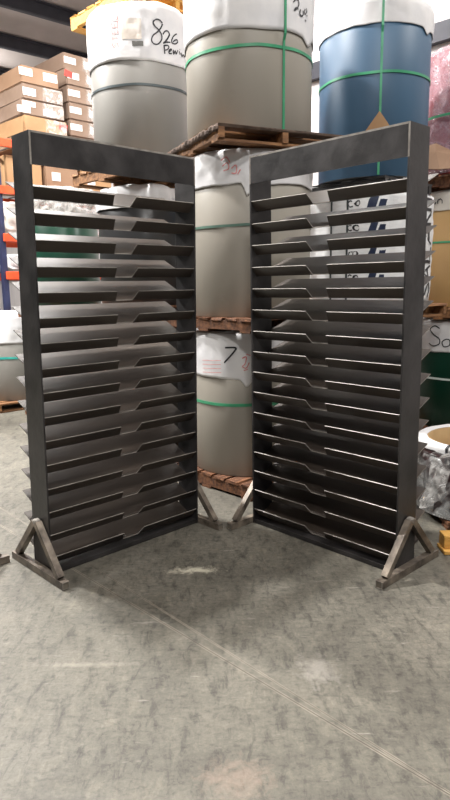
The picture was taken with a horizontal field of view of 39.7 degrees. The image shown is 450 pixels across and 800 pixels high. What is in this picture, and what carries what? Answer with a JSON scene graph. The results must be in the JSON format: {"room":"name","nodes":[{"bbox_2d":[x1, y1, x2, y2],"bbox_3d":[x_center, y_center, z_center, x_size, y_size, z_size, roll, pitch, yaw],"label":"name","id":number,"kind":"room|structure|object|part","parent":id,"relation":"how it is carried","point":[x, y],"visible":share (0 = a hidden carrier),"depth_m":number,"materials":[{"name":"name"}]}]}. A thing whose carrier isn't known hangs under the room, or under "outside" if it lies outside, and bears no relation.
{"room":"warehouse","nodes":[
{"label":"warehouse","id":0,"kind":"room"},
{"bbox_2d":[0,0,182,69],"bbox_3d":[-3.597,-6.570,6.921,25.013,7.606,28.015,-1,10,0],"label":"ceiling","id":1,"kind":"structure","parent":0,"point":[14,23],"depth_m":11.38,"materials":[{"name":"grey metal"}]},
{"bbox_2d":[0,404,449,799],"bbox_3d":[-3.498,0.169,8.157,25.000,0.100,28.000,-1,10,0],"label":"floor","id":2,"kind":"structure","parent":0,"point":[196,661],"depth_m":2.57,"materials":[{"name":"concrete"}]},
{"bbox_2d":[0,553,9,564],"bbox_3d":[-1.459,0.818,3.376,0.576,0.300,0.040,-10,14,-42],"label":"rack foot","id":3,"kind":"object","parent":2,"relation":"on","point":[4,558],"visible":1,"depth_m":3.56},
{"bbox_2d":[0,400,24,412],"bbox_3d":[-2.821,-0.013,8.493,1.035,0.114,1.018,-11,14,-43],"label":"wooden pallet","id":4,"kind":"object","parent":2,"relation":"on","point":[2,403],"visible":0.06,"depth_m":7.93,"materials":[{"name":"brown wood"}]},
{"bbox_2d":[0,310,25,400],"bbox_3d":[-2.826,-0.629,8.378,0.969,1.133,0.970,-1,10,0],"label":"coil","id":5,"kind":"object","parent":4,"relation":"on","point":[11,367],"visible":0.3,"depth_m":7.94,"materials":[{"name":"white paper"}]},
{"bbox_2d":[0,138,100,309],"bbox_3d":[-2.590,-2.324,10.021,2.690,4.100,1.265,-11,14,-43],"label":"rack","id":6,"kind":"object","parent":2,"relation":"on","point":[6,240],"visible":0.16,"depth_m":8.77,"materials":[{"name":"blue metal"}]},
{"bbox_3d":[-3.503,-2.150,9.148,0.140,4.100,1.220,-11,14,-43],"label":"upright frame","id":7,"kind":"part","parent":6,"relation":"part of","materials":[{"name":"blue paint"}]},
{"bbox_2d":[0,138,11,155],"bbox_3d":[-2.991,-3.838,9.475,0.680,0.146,1.105,-11,14,-43],"label":"cardboard box","id":8,"kind":"object","parent":6,"relation":"on","point":[7,151],"visible":0.05,"depth_m":9.41,"materials":[{"name":"brown cardboard"}]},
{"bbox_2d":[0,115,66,138],"bbox_3d":[-2.975,-4.030,9.441,1.130,0.236,0.698,9,15,44],"label":"cardboard box","id":9,"kind":"object","parent":8,"relation":"on","point":[22,123],"visible":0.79,"depth_m":9.06,"materials":[{"name":"brown cardboard"}]},
{"bbox_2d":[0,99,63,123],"bbox_3d":[-3.013,-4.245,9.369,0.735,0.206,1.126,-10,14,-42],"label":"cardboard box","id":10,"kind":"object","parent":9,"relation":"on","point":[20,107],"visible":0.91,"depth_m":9.01,"materials":[{"name":"brown cardboard"}]},
{"bbox_2d":[0,83,62,108],"bbox_3d":[-2.992,-4.456,9.353,0.640,0.206,1.127,-11,15,-44],"label":"cardboard box","id":11,"kind":"object","parent":10,"relation":"on","point":[23,90],"visible":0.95,"depth_m":8.98,"materials":[{"name":"brown cardboard"}]},
{"bbox_2d":[0,64,57,93],"bbox_3d":[-3.035,-4.672,9.289,0.610,0.236,1.105,-11,14,-43],"label":"cardboard box","id":12,"kind":"object","parent":11,"relation":"on","point":[20,74],"visible":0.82,"depth_m":8.92,"materials":[{"name":"brown cardboard"}]},
{"bbox_2d":[7,254,18,270],"bbox_3d":[-3.133,-2.069,9.436,0.890,0.246,1.000,-11,14,-43],"label":"wrapped bundle","id":13,"kind":"object","parent":6,"relation":"on","point":[12,266],"visible":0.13,"depth_m":8.97,"materials":[{"name":"white plastic"}]},
{"bbox_2d":[0,154,41,195],"bbox_3d":[-3.180,-3.293,9.197,0.550,0.421,0.955,-11,14,-43],"label":"cardboard box","id":14,"kind":"object","parent":6,"relation":"on","point":[6,161],"visible":0.42,"depth_m":8.74,"materials":[{"name":"brown cardboard"}]},
{"bbox_2d":[3,201,46,232],"bbox_3d":[-3.176,-2.697,9.322,0.873,0.485,0.991,-11,14,-43],"label":"wrapped bundle","id":15,"kind":"object","parent":6,"relation":"on","point":[9,217],"visible":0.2,"depth_m":8.86,"materials":[{"name":"white plastic"}]},
{"bbox_2d":[41,166,77,188],"bbox_3d":[-2.751,-3.375,9.607,0.550,0.421,0.955,-11,14,-43],"label":"cardboard box","id":16,"kind":"object","parent":6,"relation":"on","point":[51,176],"visible":0.38,"depth_m":9.22,"materials":[{"name":"brown cardboard"}]},
{"bbox_2d":[47,206,98,236],"bbox_3d":[-2.474,-2.822,9.996,0.950,0.466,0.968,-11,14,-43],"label":"wrapped bundle","id":17,"kind":"object","parent":6,"relation":"on","point":[86,210],"visible":0.15,"depth_m":9.66,"materials":[{"name":"white plastic"}]},
{"bbox_2d":[77,170,110,191],"bbox_3d":[-2.321,-3.456,10.018,0.550,0.421,0.955,-11,14,-43],"label":"cardboard box","id":18,"kind":"object","parent":6,"relation":"on","point":[102,184],"visible":0.09,"depth_m":9.69,"materials":[{"name":"brown cardboard"}]},
{"bbox_3d":[-2.489,-3.983,10.030,0.660,0.216,1.177,-10,14,-42],"label":"cardboard box","id":19,"kind":"object","parent":6,"relation":"on","visible":0},
{"bbox_2d":[64,119,93,139],"bbox_3d":[-2.484,-4.210,9.995,0.660,0.236,1.179,-11,14,-43],"label":"cardboard box","id":20,"kind":"object","parent":19,"relation":"on","point":[79,129],"visible":0.33,"depth_m":9.49,"materials":[{"name":"brown cardboard"}]},
{"bbox_2d":[62,102,92,123],"bbox_3d":[-2.494,-4.445,9.945,1.179,0.236,0.660,10,15,44],"label":"cardboard box","id":21,"kind":"object","parent":20,"relation":"on","point":[73,111],"visible":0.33,"depth_m":9.44,"materials":[{"name":"brown cardboard"}]},
{"bbox_2d":[57,85,91,106],"bbox_3d":[-2.491,-4.682,9.909,0.660,0.236,1.176,-10,14,-42],"label":"cardboard box","id":22,"kind":"object","parent":21,"relation":"on","point":[72,94],"visible":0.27,"depth_m":9.39,"materials":[{"name":"brown cardboard"}]},
{"bbox_2d":[56,67,91,89],"bbox_3d":[-2.517,-4.914,9.844,0.703,0.236,1.176,-11,14,-43],"label":"cardboard box","id":23,"kind":"object","parent":22,"relation":"on","point":[66,76],"visible":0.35,"depth_m":9.36,"materials":[{"name":"brown cardboard"}]},
{"bbox_2d":[34,52,89,72],"bbox_3d":[-2.566,-5.166,9.892,1.178,0.236,0.660,10,15,44],"label":"cardboard box","id":24,"kind":"object","parent":23,"relation":"on","point":[63,60],"visible":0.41,"depth_m":9.44,"materials":[{"name":"brown cardboard"}]},
{"bbox_2d":[5,129,222,590],"bbox_3d":[-0.641,-0.255,3.624,1.159,2.298,0.576,-11,14,-43],"label":"display rack","id":25,"kind":"object","parent":2,"relation":"on","point":[104,474],"visible":1,"depth_m":3.62,"materials":[{"name":"metal"}]},
{"bbox_3d":[-1.008,-0.186,3.273,0.051,2.298,0.180,-11,14,-43],"label":"post","id":26,"kind":"part","parent":25,"relation":"part of","materials":[{"name":"metal"}]},
{"bbox_2d":[5,181,193,212],"bbox_3d":[-0.669,-1.142,3.527,1.055,0.110,0.295,-11,14,-43],"label":"shelf","id":27,"kind":"object","parent":25,"relation":"attached to","point":[24,191],"depth_m":3.38,"materials":[{"name":"metal"}]},
{"bbox_2d":[6,207,193,234],"bbox_3d":[-0.669,-1.014,3.549,1.055,0.110,0.295,-11,14,-43],"label":"shelf","id":28,"kind":"object","parent":25,"relation":"attached to","point":[27,218],"depth_m":3.45,"materials":[{"name":"metal"}]},
{"bbox_2d":[8,232,193,255],"bbox_3d":[-0.669,-0.888,3.571,1.055,0.111,0.295,-11,14,-43],"label":"shelf","id":29,"kind":"object","parent":25,"relation":"attached to","point":[28,243],"depth_m":3.52,"materials":[{"name":"metal"}]},
{"bbox_2d":[9,257,193,277],"bbox_3d":[-0.669,-0.761,3.592,1.055,0.112,0.295,-11,14,-43],"label":"shelf","id":30,"kind":"object","parent":25,"relation":"attached to","point":[29,267],"depth_m":3.55,"materials":[{"name":"metal"}]},
{"bbox_2d":[11,281,193,302],"bbox_3d":[-0.669,-0.633,3.614,1.055,0.112,0.295,-11,14,-43],"label":"shelf","id":31,"kind":"object","parent":25,"relation":"attached to","point":[30,291],"depth_m":3.59,"materials":[{"name":"metal"}]},
{"bbox_2d":[12,301,194,328],"bbox_3d":[-0.669,-0.504,3.636,1.055,0.110,0.295,-11,14,-43],"label":"shelf","id":32,"kind":"object","parent":25,"relation":"attached to","point":[33,316],"depth_m":3.62,"materials":[{"name":"metal"}]},
{"bbox_2d":[13,321,194,353],"bbox_3d":[-0.669,-0.379,3.658,1.055,0.114,0.295,-11,14,-43],"label":"shelf","id":33,"kind":"object","parent":25,"relation":"attached to","point":[40,340],"depth_m":3.62,"materials":[{"name":"metal"}]},
{"bbox_2d":[15,342,194,377],"bbox_3d":[-0.669,-0.250,3.680,1.055,0.111,0.295,-11,14,-43],"label":"shelf","id":34,"kind":"object","parent":25,"relation":"attached to","point":[59,363],"depth_m":3.65,"materials":[{"name":"metal"}]},
{"bbox_2d":[16,363,194,401],"bbox_3d":[-0.669,-0.125,3.701,1.055,0.115,0.295,-11,14,-43],"label":"shelf","id":35,"kind":"object","parent":25,"relation":"attached to","point":[73,385],"depth_m":3.65,"materials":[{"name":"metal"}]},
{"bbox_2d":[18,383,194,425],"bbox_3d":[-0.669,0.004,3.724,1.055,0.112,0.295,-11,14,-43],"label":"shelf","id":36,"kind":"object","parent":25,"relation":"attached to","point":[53,412],"depth_m":3.67,"materials":[{"name":"metal"}]},
{"bbox_2d":[19,404,195,449],"bbox_3d":[-0.669,0.133,3.746,1.055,0.110,0.295,-11,14,-43],"label":"shelf","id":37,"kind":"object","parent":25,"relation":"attached to","point":[94,428],"depth_m":3.69,"materials":[{"name":"metal"}]},
{"bbox_2d":[20,423,195,472],"bbox_3d":[-0.669,0.260,3.767,1.055,0.111,0.295,-11,14,-43],"label":"shelf","id":38,"kind":"object","parent":25,"relation":"attached to","point":[132,441],"depth_m":3.71,"materials":[{"name":"metal"}]},
{"bbox_2d":[21,443,195,495],"bbox_3d":[-0.668,0.388,3.789,1.055,0.110,0.295,-11,14,-43],"label":"shelf","id":39,"kind":"object","parent":25,"relation":"attached to","point":[64,480],"depth_m":3.73,"materials":[{"name":"metal"}]},
{"bbox_2d":[23,463,195,518],"bbox_3d":[-0.668,0.513,3.811,1.055,0.114,0.295,-11,14,-43],"label":"shelf","id":40,"kind":"object","parent":25,"relation":"attached to","point":[130,483],"depth_m":3.74,"materials":[{"name":"metal"}]},
{"bbox_2d":[24,482,195,540],"bbox_3d":[-0.668,0.641,3.833,1.055,0.113,0.295,-11,14,-43],"label":"shelf","id":41,"kind":"object","parent":25,"relation":"attached to","point":[132,503],"depth_m":3.78,"materials":[{"name":"metal"}]},
{"bbox_2d":[30,501,195,560],"bbox_3d":[-0.668,0.769,3.855,1.055,0.112,0.295,-11,14,-43],"label":"shelf","id":42,"kind":"object","parent":25,"relation":"attached to","point":[134,526],"depth_m":3.81,"materials":[{"name":"metal"}]},
{"bbox_3d":[-0.628,0.861,3.830,1.052,0.025,0.176,-11,14,-43],"label":"rail","id":43,"kind":"part","parent":25,"relation":"part of","materials":[{"name":"metal"}]},
{"bbox_3d":[-0.246,-0.330,4.000,0.051,2.298,0.180,-11,14,-43],"label":"post","id":44,"kind":"part","parent":25,"relation":"part of","materials":[{"name":"metal"}]},
{"bbox_2d":[176,462,272,501],"bbox_3d":[0.207,0.555,5.188,1.015,0.114,0.996,-11,14,-43],"label":"wooden pallet","id":45,"kind":"object","parent":2,"relation":"on","point":[238,485],"visible":0.17,"depth_m":4.71,"materials":[{"name":"brown wood"}]},
{"bbox_2d":[196,326,283,476],"bbox_3d":[0.209,-0.042,5.077,0.959,1.096,0.960,-1,10,0],"label":"coil","id":46,"kind":"object","parent":45,"relation":"on","point":[224,382],"visible":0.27,"depth_m":4.68,"materials":[{"name":"beige metal"}]},
{"bbox_2d":[167,316,285,333],"bbox_3d":[0.192,-0.631,4.968,1.016,0.100,1.000,-11,14,-43],"label":"wooden pallet","id":47,"kind":"object","parent":46,"relation":"on","point":[243,324],"visible":0.27,"depth_m":4.51,"materials":[{"name":"brown wood"}]},
{"bbox_2d":[192,148,312,316],"bbox_3d":[0.193,-1.254,4.852,0.959,1.165,0.968,-1,10,0],"label":"coil","id":48,"kind":"object","parent":47,"relation":"on","point":[222,195],"visible":0.58,"depth_m":4.46,"materials":[{"name":"beige metal"}]},
{"bbox_2d":[168,122,343,156],"bbox_3d":[0.198,-1.879,4.718,1.059,0.110,1.038,-5,11,-24],"label":"wooden pallet","id":49,"kind":"object","parent":48,"relation":"on","point":[219,136],"visible":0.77,"depth_m":4.32,"materials":[{"name":"brown wood"}]},
{"bbox_2d":[183,0,314,139],"bbox_3d":[0.178,-2.528,4.619,0.961,1.212,0.957,-1,10,0],"label":"coil","id":50,"kind":"object","parent":49,"relation":"on","point":[249,62],"visible":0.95,"depth_m":4.26,"materials":[{"name":"beige metal"}]},
{"bbox_2d":[227,121,438,589],"bbox_3d":[0.603,-0.267,3.592,0.576,2.298,1.156,-10,14,-42],"label":"display rack","id":51,"kind":"object","parent":2,"relation":"on","point":[345,471],"visible":1,"depth_m":3.56,"materials":[{"name":"metal"}]},
{"bbox_3d":[0.234,-0.333,3.980,0.180,2.298,0.026,-10,14,-42],"label":"post","id":52,"kind":"part","parent":51,"relation":"part of","materials":[{"name":"metal"}]},
{"bbox_3d":[0.619,0.850,3.800,0.176,0.025,1.051,-10,14,-42],"label":"rail","id":53,"kind":"part","parent":51,"relation":"part of","materials":[{"name":"metal"}]},
{"bbox_2d":[254,501,417,559],"bbox_3d":[0.660,0.757,3.821,0.295,0.113,1.055,-10,14,-42],"label":"shelf","id":54,"kind":"object","parent":51,"relation":"attached to","point":[313,525],"depth_m":3.77,"materials":[{"name":"metal"}]},
{"bbox_2d":[254,482,424,539],"bbox_3d":[0.658,0.630,3.798,0.295,0.111,1.055,-10,14,-42],"label":"shelf","id":55,"kind":"object","parent":51,"relation":"attached to","point":[314,502],"depth_m":3.75,"materials":[{"name":"metal"}]},
{"bbox_2d":[254,463,425,516],"bbox_3d":[0.656,0.502,3.776,0.295,0.113,1.055,-10,14,-42],"label":"shelf","id":56,"kind":"object","parent":51,"relation":"attached to","point":[313,481],"depth_m":3.69,"materials":[{"name":"metal"}]},
{"bbox_2d":[254,443,426,493],"bbox_3d":[0.653,0.375,3.753,0.295,0.113,1.055,-10,14,-42],"label":"shelf","id":57,"kind":"object","parent":51,"relation":"attached to","point":[313,460],"depth_m":3.68,"materials":[{"name":"metal"}]},
{"bbox_2d":[254,423,427,470],"bbox_3d":[0.651,0.248,3.730,0.295,0.112,1.055,-10,14,-42],"label":"shelf","id":58,"kind":"object","parent":51,"relation":"attached to","point":[390,457],"depth_m":3.66,"materials":[{"name":"metal"}]},
{"bbox_2d":[253,403,428,446],"bbox_3d":[0.648,0.120,3.707,0.295,0.114,1.055,-10,14,-42],"label":"shelf","id":59,"kind":"object","parent":51,"relation":"attached to","point":[384,432],"depth_m":3.64,"materials":[{"name":"metal"}]},
{"bbox_2d":[253,383,429,423],"bbox_3d":[0.646,-0.005,3.684,0.295,0.110,1.055,-10,14,-42],"label":"shelf","id":60,"kind":"object","parent":51,"relation":"attached to","point":[393,410],"depth_m":3.62,"materials":[{"name":"metal"}]},
{"bbox_2d":[253,362,430,398],"bbox_3d":[0.644,-0.133,3.661,0.295,0.111,1.055,-10,14,-42],"label":"shelf","id":61,"kind":"object","parent":51,"relation":"attached to","point":[381,384],"depth_m":3.61,"materials":[{"name":"metal"}]},
{"bbox_2d":[253,341,431,374],"bbox_3d":[0.641,-0.262,3.638,0.295,0.114,1.055,-10,14,-42],"label":"shelf","id":62,"kind":"object","parent":51,"relation":"attached to","point":[399,361],"depth_m":3.58,"materials":[{"name":"metal"}]},
{"bbox_2d":[252,299,432,323],"bbox_3d":[0.637,-0.516,3.593,0.295,0.113,1.055,-10,14,-42],"label":"shelf","id":63,"kind":"object","parent":51,"relation":"attached to","point":[405,311],"depth_m":3.58,"materials":[{"name":"metal"}]},
{"bbox_2d":[253,320,432,349],"bbox_3d":[0.639,-0.389,3.616,0.295,0.113,1.055,-10,14,-42],"label":"shelf","id":64,"kind":"object","parent":51,"relation":"attached to","point":[400,336],"depth_m":3.57,"materials":[{"name":"metal"}]},
{"bbox_2d":[252,276,434,298],"bbox_3d":[0.634,-0.642,3.570,0.295,0.111,1.055,-10,14,-42],"label":"shelf","id":65,"kind":"object","parent":51,"relation":"attached to","point":[406,287],"depth_m":3.54,"materials":[{"name":"metal"}]},
{"bbox_2d":[252,250,435,275],"bbox_3d":[0.632,-0.770,3.547,0.295,0.113,1.055,-10,14,-42],"label":"shelf","id":66,"kind":"object","parent":51,"relation":"attached to","point":[410,262],"depth_m":3.49,"materials":[{"name":"metal"}]},
{"bbox_2d":[252,225,436,254],"bbox_3d":[0.630,-0.897,3.524,0.295,0.112,1.055,-10,14,-42],"label":"shelf","id":67,"kind":"object","parent":51,"relation":"attached to","point":[413,237],"depth_m":3.44,"materials":[{"name":"metal"}]},
{"bbox_2d":[251,199,437,232],"bbox_3d":[0.627,-1.024,3.502,0.295,0.110,1.055,-10,14,-42],"label":"shelf","id":68,"kind":"object","parent":51,"relation":"attached to","point":[414,210],"depth_m":3.39,"materials":[{"name":"metal"}]},
{"bbox_2d":[251,173,438,211],"bbox_3d":[0.625,-1.151,3.479,0.295,0.110,1.055,-10,14,-42],"label":"shelf","id":69,"kind":"object","parent":51,"relation":"attached to","point":[416,184],"depth_m":3.31,"materials":[{"name":"metal"}]},
{"bbox_3d":[0.961,-0.202,3.216,0.180,2.298,0.026,-10,14,-42],"label":"post","id":70,"kind":"part","parent":51,"relation":"part of","materials":[{"name":"metal"}]},
{"bbox_2d":[433,515,449,529],"bbox_3d":[1.730,0.737,4.250,0.676,0.058,0.659,-1,10,0],"label":"wooden pallet","id":71,"kind":"object","parent":2,"relation":"on","point":[445,523],"visible":0.21,"depth_m":3.97,"materials":[{"name":"brown wood"}]},
{"bbox_2d":[416,424,449,520],"bbox_3d":[1.704,0.473,4.180,0.851,0.482,0.847,-1,10,0],"label":"coil","id":72,"kind":"object","parent":71,"relation":"on","point":[437,437],"visible":0.73,"depth_m":4.02,"materials":[{"name":"white plastic"}]},
{"bbox_2d":[419,453,449,507],"bbox_3d":[1.245,0.565,3.682,0.296,0.498,0.322,-1,10,0],"label":"plastic film","id":73,"kind":"object","parent":72,"relation":"on","point":[432,490],"visible":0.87,"depth_m":3.65,"materials":[{"name":"white"}]},
{"bbox_2d":[437,530,449,554],"bbox_3d":[1.571,0.828,3.645,0.620,0.100,0.130,-1,10,0],"label":"wooden skid","id":74,"kind":"object","parent":2,"relation":"on","point":[443,545],"visible":1,"depth_m":3.63,"materials":[{"name":"yellow wood"}]},
{"bbox_3d":[2.454,0.264,6.624,1.015,0.104,0.997,-11,14,-43],"label":"wooden pallet","id":75,"kind":"object","parent":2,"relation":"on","visible":0},
{"bbox_2d":[419,317,449,425],"bbox_3d":[2.446,-0.316,6.517,0.948,1.073,0.940,-1,10,0],"label":"coil","id":76,"kind":"object","parent":75,"relation":"on","point":[436,362],"visible":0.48,"depth_m":6.21,"materials":[{"name":"green metal"}]},
{"bbox_2d":[423,307,449,319],"bbox_3d":[2.438,-0.909,6.407,1.065,0.114,1.041,-11,14,-43],"label":"wooden pallet","id":77,"kind":"object","parent":76,"relation":"on","point":[447,314],"visible":0.14,"depth_m":6.03,"materials":[{"name":"brown wood"}]},
{"bbox_2d":[429,189,449,306],"bbox_3d":[2.429,-1.511,6.297,0.945,1.104,0.948,-1,10,0],"label":"coil","id":78,"kind":"object","parent":77,"relation":"on","point":[440,264],"visible":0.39,"depth_m":6.01,"materials":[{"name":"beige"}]},
{"bbox_2d":[428,173,449,191],"bbox_3d":[2.420,-2.119,6.185,1.065,0.114,1.045,-11,14,-43],"label":"wooden pallet","id":79,"kind":"object","parent":78,"relation":"on","point":[442,182],"visible":0.28,"depth_m":5.87,"materials":[{"name":"brown wood"}]},
{"bbox_2d":[428,49,449,176],"bbox_3d":[2.413,-2.738,6.070,1.048,1.139,1.048,-1,10,0],"label":"coil","id":80,"kind":"object","parent":79,"relation":"on","point":[439,93],"visible":0.46,"depth_m":5.82,"materials":[{"name":"pink"}]},
{"bbox_2d":[429,143,449,169],"bbox_3d":[1.924,-2.203,5.653,0.360,0.253,0.185,-3,11,-14],"label":"cardboard sheet","id":81,"kind":"object","parent":79,"relation":"on","point":[439,156],"visible":0.57,"depth_m":5.63,"materials":[{"name":"brown cardboard"}]},
{"bbox_3d":[-0.729,0.351,6.366,1.015,0.114,0.998,-11,14,-43],"label":"wooden pallet","id":82,"kind":"object","parent":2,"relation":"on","visible":0},
{"bbox_2d":[168,328,177,426],"bbox_3d":[-0.739,-0.273,6.252,0.900,1.150,0.900,-1,10,0],"label":"coil","id":83,"kind":"object","parent":82,"relation":"on","point":[173,343],"visible":0.02,"depth_m":5.88,"materials":[{"name":"grey metal"}]},
{"bbox_3d":[-0.748,-0.890,6.139,1.016,0.100,0.998,-11,14,-43],"label":"wooden pallet","id":84,"kind":"object","parent":83,"relation":"on","visible":0},
{"bbox_2d":[95,183,175,304],"bbox_3d":[-0.752,-1.479,6.030,0.945,1.095,0.941,-1,10,0],"label":"coil","id":85,"kind":"object","parent":84,"relation":"on","point":[155,190],"visible":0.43,"depth_m":5.61,"materials":[{"name":"grey metal"}]},
{"bbox_2d":[71,172,174,189],"bbox_3d":[-0.764,-2.085,5.919,0.995,0.110,0.977,-11,14,-43],"label":"wooden pallet","id":86,"kind":"object","parent":85,"relation":"on","point":[82,178],"visible":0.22,"depth_m":5.83,"materials":[{"name":"brown wood"}]},
{"bbox_2d":[86,1,187,152],"bbox_3d":[-0.769,-2.793,5.785,0.950,1.328,0.937,-1,10,0],"label":"coil","id":87,"kind":"object","parent":86,"relation":"on","point":[136,52],"visible":0.82,"depth_m":5.39,"materials":[{"name":"grey metal"}]},
{"bbox_2d":[70,0,182,35],"bbox_3d":[-0.762,-3.561,5.899,1.015,0.120,0.997,-11,14,-43],"label":"wooden pallet","id":88,"kind":"object","parent":87,"relation":"on","point":[78,21],"visible":0.24,"depth_m":5.67,"materials":[{"name":"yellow wood"}]},
{"bbox_3d":[-1.887,0.112,7.743,0.875,0.114,0.856,-11,14,-43],"label":"wooden pallet","id":89,"kind":"object","parent":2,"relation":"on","visible":0},
{"bbox_3d":[-1.897,-0.477,7.635,0.800,1.080,0.800,-1,10,0],"label":"coil","id":90,"kind":"object","parent":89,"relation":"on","visible":0},
{"bbox_3d":[-1.904,-1.059,7.527,0.875,0.100,0.860,-11,14,-43],"label":"wooden pallet","id":91,"kind":"object","parent":90,"relation":"on","visible":0},
{"bbox_2d":[34,186,100,305],"bbox_3d":[-1.927,-1.784,7.408,0.983,1.366,0.910,-1,10,0],"label":"coil","id":92,"kind":"object","parent":91,"relation":"on","point":[38,229],"visible":0.13,"depth_m":7.07,"materials":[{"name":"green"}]},
{"bbox_3d":[1.306,0.413,5.875,1.015,0.114,0.998,-11,14,-43],"label":"wooden pallet","id":93,"kind":"object","parent":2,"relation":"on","visible":0},
{"bbox_3d":[1.297,-0.201,5.763,0.900,1.130,0.900,-1,10,0],"label":"coil","id":94,"kind":"object","parent":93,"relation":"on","visible":0},
{"bbox_2d":[423,303,447,316],"bbox_3d":[1.290,-0.812,5.649,1.036,0.110,1.018,-11,14,-43],"label":"wooden pallet","id":95,"kind":"object","parent":94,"relation":"on","point":[435,309],"visible":0.11,"depth_m":5.63,"materials":[{"name":"brown wood"}]},
{"bbox_2d":[310,192,433,299],"bbox_3d":[1.286,-1.319,5.559,1.081,0.915,1.074,-1,10,0],"label":"coil","id":96,"kind":"object","parent":95,"relation":"on","point":[399,198],"visible":0.3,"depth_m":5.10,"materials":[{"name":"paper"}]},
{"bbox_2d":[0,0,449,309],"bbox_3d":[-0.884,-3.760,11.613,0.120,6.300,26.500,-11,14,-44],"label":"wall","id":97,"kind":"structure","parent":0,"point":[441,8],"depth_m":8.99,"materials":[{"name":"white paint"}]},
{"bbox_2d":[0,68,8,74],"bbox_3d":[-9.741,-5.565,7.896,16.952,0.208,0.190,-10,14,-40],"label":"trim","id":98,"kind":"structure","parent":97,"relation":"attached to","point":[2,71],"depth_m":12.40,"materials":[{"name":"metal"}]},
{"bbox_2d":[0,0,85,28],"bbox_3d":[-8.209,-5.729,6.180,17.088,0.208,0.190,-10,14,-40],"label":"beam","id":99,"kind":"structure","parent":97,"relation":"attached to","point":[37,8],"depth_m":10.55,"materials":[{"name":"metal"}]},
{"bbox_2d":[0,32,87,58],"bbox_3d":[-8.975,-5.647,7.038,17.020,0.208,0.190,-10,14,-40],"label":"beam","id":100,"kind":"structure","parent":97,"relation":"attached to","point":[8,42],"depth_m":11.62,"materials":[{"name":"metal"}]},
{"bbox_2d":[312,18,449,81],"bbox_3d":[-0.989,-5.120,11.277,0.100,0.220,26.200,-11,14,-44],"label":"trim","id":101,"kind":"structure","parent":97,"relation":"attached to","point":[441,35],"depth_m":7.62,"materials":[{"name":"metal"}]},
{"bbox_2d":[312,175,431,193],"bbox_3d":[1.275,-1.825,5.462,0.775,0.100,0.758,-11,14,-43],"label":"wooden pallet","id":102,"kind":"object","parent":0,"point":[381,178],"visible":0.25,"depth_m":5.17,"materials":[{"name":"brown wood"}]},
{"bbox_2d":[318,0,434,184],"bbox_3d":[1.268,-2.567,5.319,0.950,1.398,0.962,-1,10,0],"label":"coil","id":103,"kind":"object","parent":102,"relation":"on","point":[375,55],"depth_m":4.93,"materials":[{"name":"blue metal"}]},
{"bbox_3d":[1.219,-2.160,4.944,0.343,0.235,0.038,0,11,6],"label":"cardboard guard","id":104,"kind":"part","parent":103,"relation":"part of","materials":[{"name":"brown cardboard"}]}
]}

